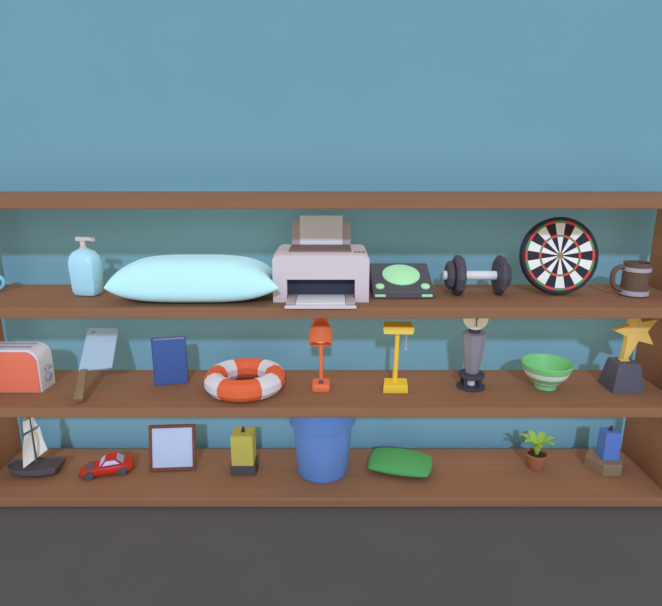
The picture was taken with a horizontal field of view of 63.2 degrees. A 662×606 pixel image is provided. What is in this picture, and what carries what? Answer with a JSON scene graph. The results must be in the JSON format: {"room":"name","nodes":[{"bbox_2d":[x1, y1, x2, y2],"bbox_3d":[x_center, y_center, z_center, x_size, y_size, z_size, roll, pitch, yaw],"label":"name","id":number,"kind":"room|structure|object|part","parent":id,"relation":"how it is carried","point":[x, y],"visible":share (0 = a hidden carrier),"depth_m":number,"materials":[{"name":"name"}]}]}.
{"room":"second-hand shop","nodes":[
{"label":"second-hand shop","id":0,"kind":"room"},
{"bbox_2d":[0,0,661,448],"bbox_3d":[0.000,-0.776,2.561,8.400,3.200,0.120,0,15,0],"label":"wall","id":1,"kind":"structure","parent":0,"point":[96,95],"depth_m":2.51,"materials":[{"name":"blue paint"}]},
{"bbox_2d":[0,507,661,605],"bbox_3d":[0.000,1.402,0.744,8.400,0.100,4.734,0,15,0],"label":"floor","id":2,"kind":"structure","parent":0,"point":[50,556],"depth_m":2.12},
{"bbox_2d":[0,191,661,506],"bbox_3d":[-0.049,0.200,2.449,3.267,1.367,0.439,0,15,0],"label":"shelving unit","id":3,"kind":"object","parent":2,"relation":"on","point":[457,477],"visible":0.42,"depth_m":2.41,"materials":[{"name":"brown wood"}]},
{"bbox_2d":[0,275,5,289],"bbox_3d":[-1.535,-0.097,2.429,0.129,0.098,0.078,0,15,0],"label":"mug","id":4,"kind":"object","parent":3,"relation":"on","point":[2,279],"visible":1,"depth_m":2.42,"materials":[{"name":"blue ceramic"}]},
{"bbox_3d":[-1.636,0.221,2.456,0.036,1.321,0.434,0,15,0],"label":"panel","id":5,"kind":"part","parent":3,"relation":"part of","materials":[{"name":"brown wood"}]},
{"bbox_2d":[0,342,54,392],"bbox_3d":[-1.446,0.291,2.471,0.309,0.206,0.128,0,15,0],"label":"toaster","id":6,"kind":"object","parent":3,"relation":"on","point":[25,367],"visible":1,"depth_m":2.42,"materials":[{"name":"orange metal"}]},
{"bbox_3d":[-1.454,0.311,2.412,0.278,0.191,0.004,0,15,0],"label":"panel","id":7,"kind":"part","parent":6,"relation":"part of","materials":[{"name":"orange metal"}]},
{"bbox_2d":[6,417,65,477],"bbox_3d":[-1.424,0.676,2.561,0.256,0.296,0.136,-1,15,-3],"label":"sailboat","id":8,"kind":"object","parent":3,"relation":"on","point":[31,465],"visible":0.98,"depth_m":2.57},
{"bbox_2d":[68,236,102,295],"bbox_3d":[-1.078,-0.162,2.360,0.129,0.258,0.090,3,15,10],"label":"soap dispenser","id":9,"kind":"object","parent":3,"relation":"on","point":[84,263],"visible":1,"depth_m":2.33,"materials":[{"name":"blue plastic"}]},
{"bbox_2d":[73,328,117,401],"bbox_3d":[-1.081,0.273,2.490,0.146,0.217,0.405,-3,15,-11],"label":"cleaver","id":10,"kind":"object","parent":3,"relation":"on","point":[98,353],"visible":1,"depth_m":2.51,"materials":[{"name":"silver metal"}]},
{"bbox_3d":[-1.105,0.363,2.381,0.043,0.020,0.172,-7,43,-7],"label":"handle","id":11,"kind":"part","parent":10,"relation":"part of","materials":[{"name":"brown wood"}]},
{"bbox_3d":[-1.096,0.210,2.548,0.146,0.006,0.282,-7,43,-7],"label":"blade","id":12,"kind":"part","parent":10,"relation":"part of","materials":[{"name":"silver metal"}]},
{"bbox_2d":[79,452,132,479],"bbox_3d":[-1.083,0.778,2.594,0.237,0.083,0.109,-4,15,-15],"label":"toy car","id":13,"kind":"object","parent":3,"relation":"on","point":[115,462],"visible":1,"depth_m":2.56,"materials":[{"name":"plastic"}]},
{"bbox_3d":[-1.154,0.780,2.573,0.040,0.009,0.059,-4,15,-15],"label":"bonnet panel","id":14,"kind":"part","parent":13,"relation":"part of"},
{"bbox_2d":[151,336,188,384],"bbox_3d":[-0.754,0.270,2.520,0.152,0.222,0.040,-3,15,-12],"label":"book","id":15,"kind":"object","parent":3,"relation":"on","point":[169,354],"visible":1,"depth_m":2.50,"materials":[{"name":"blue paper"}]},
{"bbox_2d":[148,424,195,470],"bbox_3d":[-0.772,0.695,2.637,0.222,0.218,0.118,-1,15,-4],"label":"picture frame","id":16,"kind":"object","parent":3,"relation":"on","point":[172,447],"visible":1,"depth_m":2.61,"materials":[{"name":"white paper"}]},
{"bbox_2d":[104,254,278,301],"bbox_3d":[-0.559,-0.107,2.295,0.702,0.185,0.300,0,15,0],"label":"pillow","id":17,"kind":"object","parent":3,"relation":"on","point":[183,277],"visible":0.98,"depth_m":2.16,"materials":[{"name":"fabric"}]},
{"bbox_2d":[230,427,257,475],"bbox_3d":[-0.421,0.702,2.596,0.132,0.229,0.104,0,15,0],"label":"candle","id":18,"kind":"object","parent":3,"relation":"on","point":[244,459],"visible":1,"depth_m":2.56,"materials":[{"name":"yellow wax"}]},
{"bbox_2d":[204,358,284,401],"bbox_3d":[-0.394,0.347,2.467,0.367,0.099,0.367,0,15,0],"label":"lifebuoy","id":19,"kind":"object","parent":3,"relation":"on","point":[219,382],"visible":1,"depth_m":2.37,"materials":[{"name":"orange plastic"}]},
{"bbox_2d":[309,318,331,391],"bbox_3d":[-0.046,0.219,2.448,0.104,0.358,0.148,0,15,0],"label":"desk lamp","id":20,"kind":"object","parent":3,"relation":"on","point":[320,332],"visible":0.84,"depth_m":2.42,"materials":[{"name":"orange metal"}]},
{"bbox_3d":[-0.046,0.125,2.423,0.104,0.164,0.148,0,15,0],"label":"lamp shade","id":21,"kind":"part","parent":20,"relation":"part of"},
{"bbox_3d":[-0.046,0.215,2.466,0.018,0.290,0.024,0,15,0],"label":"stem","id":22,"kind":"part","parent":20,"relation":"part of","materials":[{"name":"orange metal"}]},
{"bbox_2d":[272,216,369,308],"bbox_3d":[-0.042,-0.186,2.294,0.401,0.338,0.376,0,15,0],"label":"printer","id":23,"kind":"object","parent":3,"relation":"on","point":[320,269],"visible":1,"depth_m":2.25,"materials":[{"name":"grey plastic"}]},
{"bbox_2d":[285,294,355,308],"bbox_3d":[-0.042,-0.007,2.229,0.288,0.023,0.160,0,15,0],"label":"tray","id":24,"kind":"object","parent":23,"relation":"on","point":[293,301],"depth_m":2.19,"materials":[{"name":"grey plastic"}]},
{"bbox_2d":[289,417,355,483],"bbox_3d":[-0.041,0.639,2.579,0.322,0.360,0.322,0,15,0],"label":"waste bin","id":25,"kind":"object","parent":3,"relation":"on","point":[322,444],"visible":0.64,"depth_m":2.47,"materials":[{"name":"blue plastic"}]},
{"bbox_2d":[383,321,413,392],"bbox_3d":[0.299,0.246,2.437,0.134,0.311,0.098,1,15,3],"label":"table lamp","id":26,"kind":"object","parent":3,"relation":"on","point":[394,384],"visible":1,"depth_m":2.42,"materials":[{"name":"metal"}]},
{"bbox_3d":[0.295,0.244,2.437,0.028,0.244,0.022,1,15,3],"label":"stem","id":27,"kind":"part","parent":26,"relation":"part of","materials":[{"name":"yellow metal"}]},
{"bbox_2d":[368,447,431,476],"bbox_3d":[0.338,0.772,2.624,0.308,0.079,0.215,4,15,15],"label":"cushion","id":28,"kind":"object","parent":3,"relation":"on","point":[387,460],"visible":1,"depth_m":2.57,"materials":[{"name":"green fabric"}]},
{"bbox_2d":[369,263,434,298],"bbox_3d":[0.313,-0.102,2.413,0.266,0.115,0.229,0,15,0],"label":"turntable","id":29,"kind":"object","parent":3,"relation":"on","point":[386,280],"visible":1,"depth_m":2.38,"materials":[{"name":"grey plastic"}]},
{"bbox_3d":[0.213,-0.073,2.341,0.039,0.020,0.038,0,15,0],"label":"knob","id":30,"kind":"part","parent":29,"relation":"part of","materials":[{"name":"green plastic"}]},
{"bbox_3d":[0.315,-0.128,2.420,0.168,0.064,0.159,0,15,0],"label":"platter","id":31,"kind":"part","parent":29,"relation":"part of","materials":[{"name":"green plastic"}]},
{"bbox_3d":[0.411,-0.073,2.341,0.039,0.020,0.038,0,15,0],"label":"knob","id":32,"kind":"part","parent":29,"relation":"part of","materials":[{"name":"green plastic"}]},
{"bbox_2d":[457,318,488,391],"bbox_3d":[0.650,0.202,2.455,0.132,0.388,0.132,0,15,0],"label":"clock","id":33,"kind":"object","parent":3,"relation":"on","point":[473,338],"visible":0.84,"depth_m":2.43,"materials":[{"name":"metal"}]},
{"bbox_2d":[443,255,511,295],"bbox_3d":[0.644,-0.122,2.381,0.292,0.171,0.180,0,15,0],"label":"dumbbell","id":34,"kind":"object","parent":3,"relation":"on","point":[455,273],"visible":1,"depth_m":2.34,"materials":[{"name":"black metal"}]},
{"bbox_3d":[0.526,-0.122,2.381,0.030,0.122,0.128,0,15,0],"label":"weight plate","id":35,"kind":"part","parent":34,"relation":"part of","materials":[{"name":"metal"}]},
{"bbox_3d":[0.562,-0.122,2.381,0.040,0.171,0.180,0,15,0],"label":"weight plate","id":36,"kind":"part","parent":34,"relation":"part of","materials":[{"name":"metal"}]},
{"bbox_3d":[0.746,-0.122,2.381,0.032,0.171,0.180,0,15,0],"label":"weight plate","id":37,"kind":"part","parent":34,"relation":"part of","materials":[{"name":"metal"}]},
{"bbox_3d":[0.774,-0.122,2.381,0.023,0.106,0.112,0,15,0],"label":"weight plate","id":38,"kind":"part","parent":34,"relation":"part of","materials":[{"name":"metal"}]},
{"bbox_2d":[520,430,554,470],"bbox_3d":[1.007,0.729,2.629,0.159,0.160,0.166,0,15,0],"label":"potted plant","id":39,"kind":"object","parent":3,"relation":"on","point":[536,457],"visible":1,"depth_m":2.62,"materials":[{"name":"green plant"}]},
{"bbox_3d":[1.005,0.769,2.639,0.106,0.078,0.106,0,15,0],"label":"pot","id":40,"kind":"part","parent":39,"relation":"part of","materials":[{"name":"ceramic"}]},
{"bbox_2d":[521,354,573,390],"bbox_3d":[0.992,0.331,2.481,0.225,0.125,0.225,0,15,0],"label":"bowl","id":41,"kind":"object","parent":3,"relation":"on","point":[547,371],"visible":1,"depth_m":2.46,"materials":[{"name":"green ceramic"}]},
{"bbox_2d":[519,217,598,293],"bbox_3d":[1.006,-0.214,2.399,0.339,0.337,0.159,0,15,0],"label":"dartboard","id":42,"kind":"object","parent":3,"relation":"on","point":[558,255],"visible":1,"depth_m":2.36},
{"bbox_2d":[584,425,623,475],"bbox_3d":[1.348,0.697,2.628,0.192,0.222,0.174,0,15,0],"label":"candle","id":43,"kind":"object","parent":3,"relation":"on","point":[605,459],"visible":1,"depth_m":2.59,"materials":[{"name":"blue wax"}]},
{"bbox_2d":[598,318,657,393],"bbox_3d":[1.363,0.210,2.447,0.187,0.375,0.142,0,15,0],"label":"trophy","id":44,"kind":"object","parent":3,"relation":"on","point":[622,374],"visible":0.97,"depth_m":2.42,"materials":[{"name":"stone"}]},
{"bbox_2d":[609,260,652,297],"bbox_3d":[1.323,-0.109,2.377,0.161,0.147,0.122,8,17,28],"label":"tankard","id":45,"kind":"object","parent":3,"relation":"on","point":[635,279],"visible":1,"depth_m":2.33,"materials":[{"name":"brown wood"}]},
{"bbox_3d":[1.258,-0.109,2.367,0.063,0.126,0.023,0,15,0],"label":"handle","id":46,"kind":"part","parent":45,"relation":"part of","materials":[{"name":"brown wood"}]},
{"bbox_3d":[1.538,0.221,2.456,0.036,1.321,0.434,0,15,0],"label":"panel","id":47,"kind":"part","parent":3,"relation":"part of","materials":[{"name":"brown wood"}]}
]}

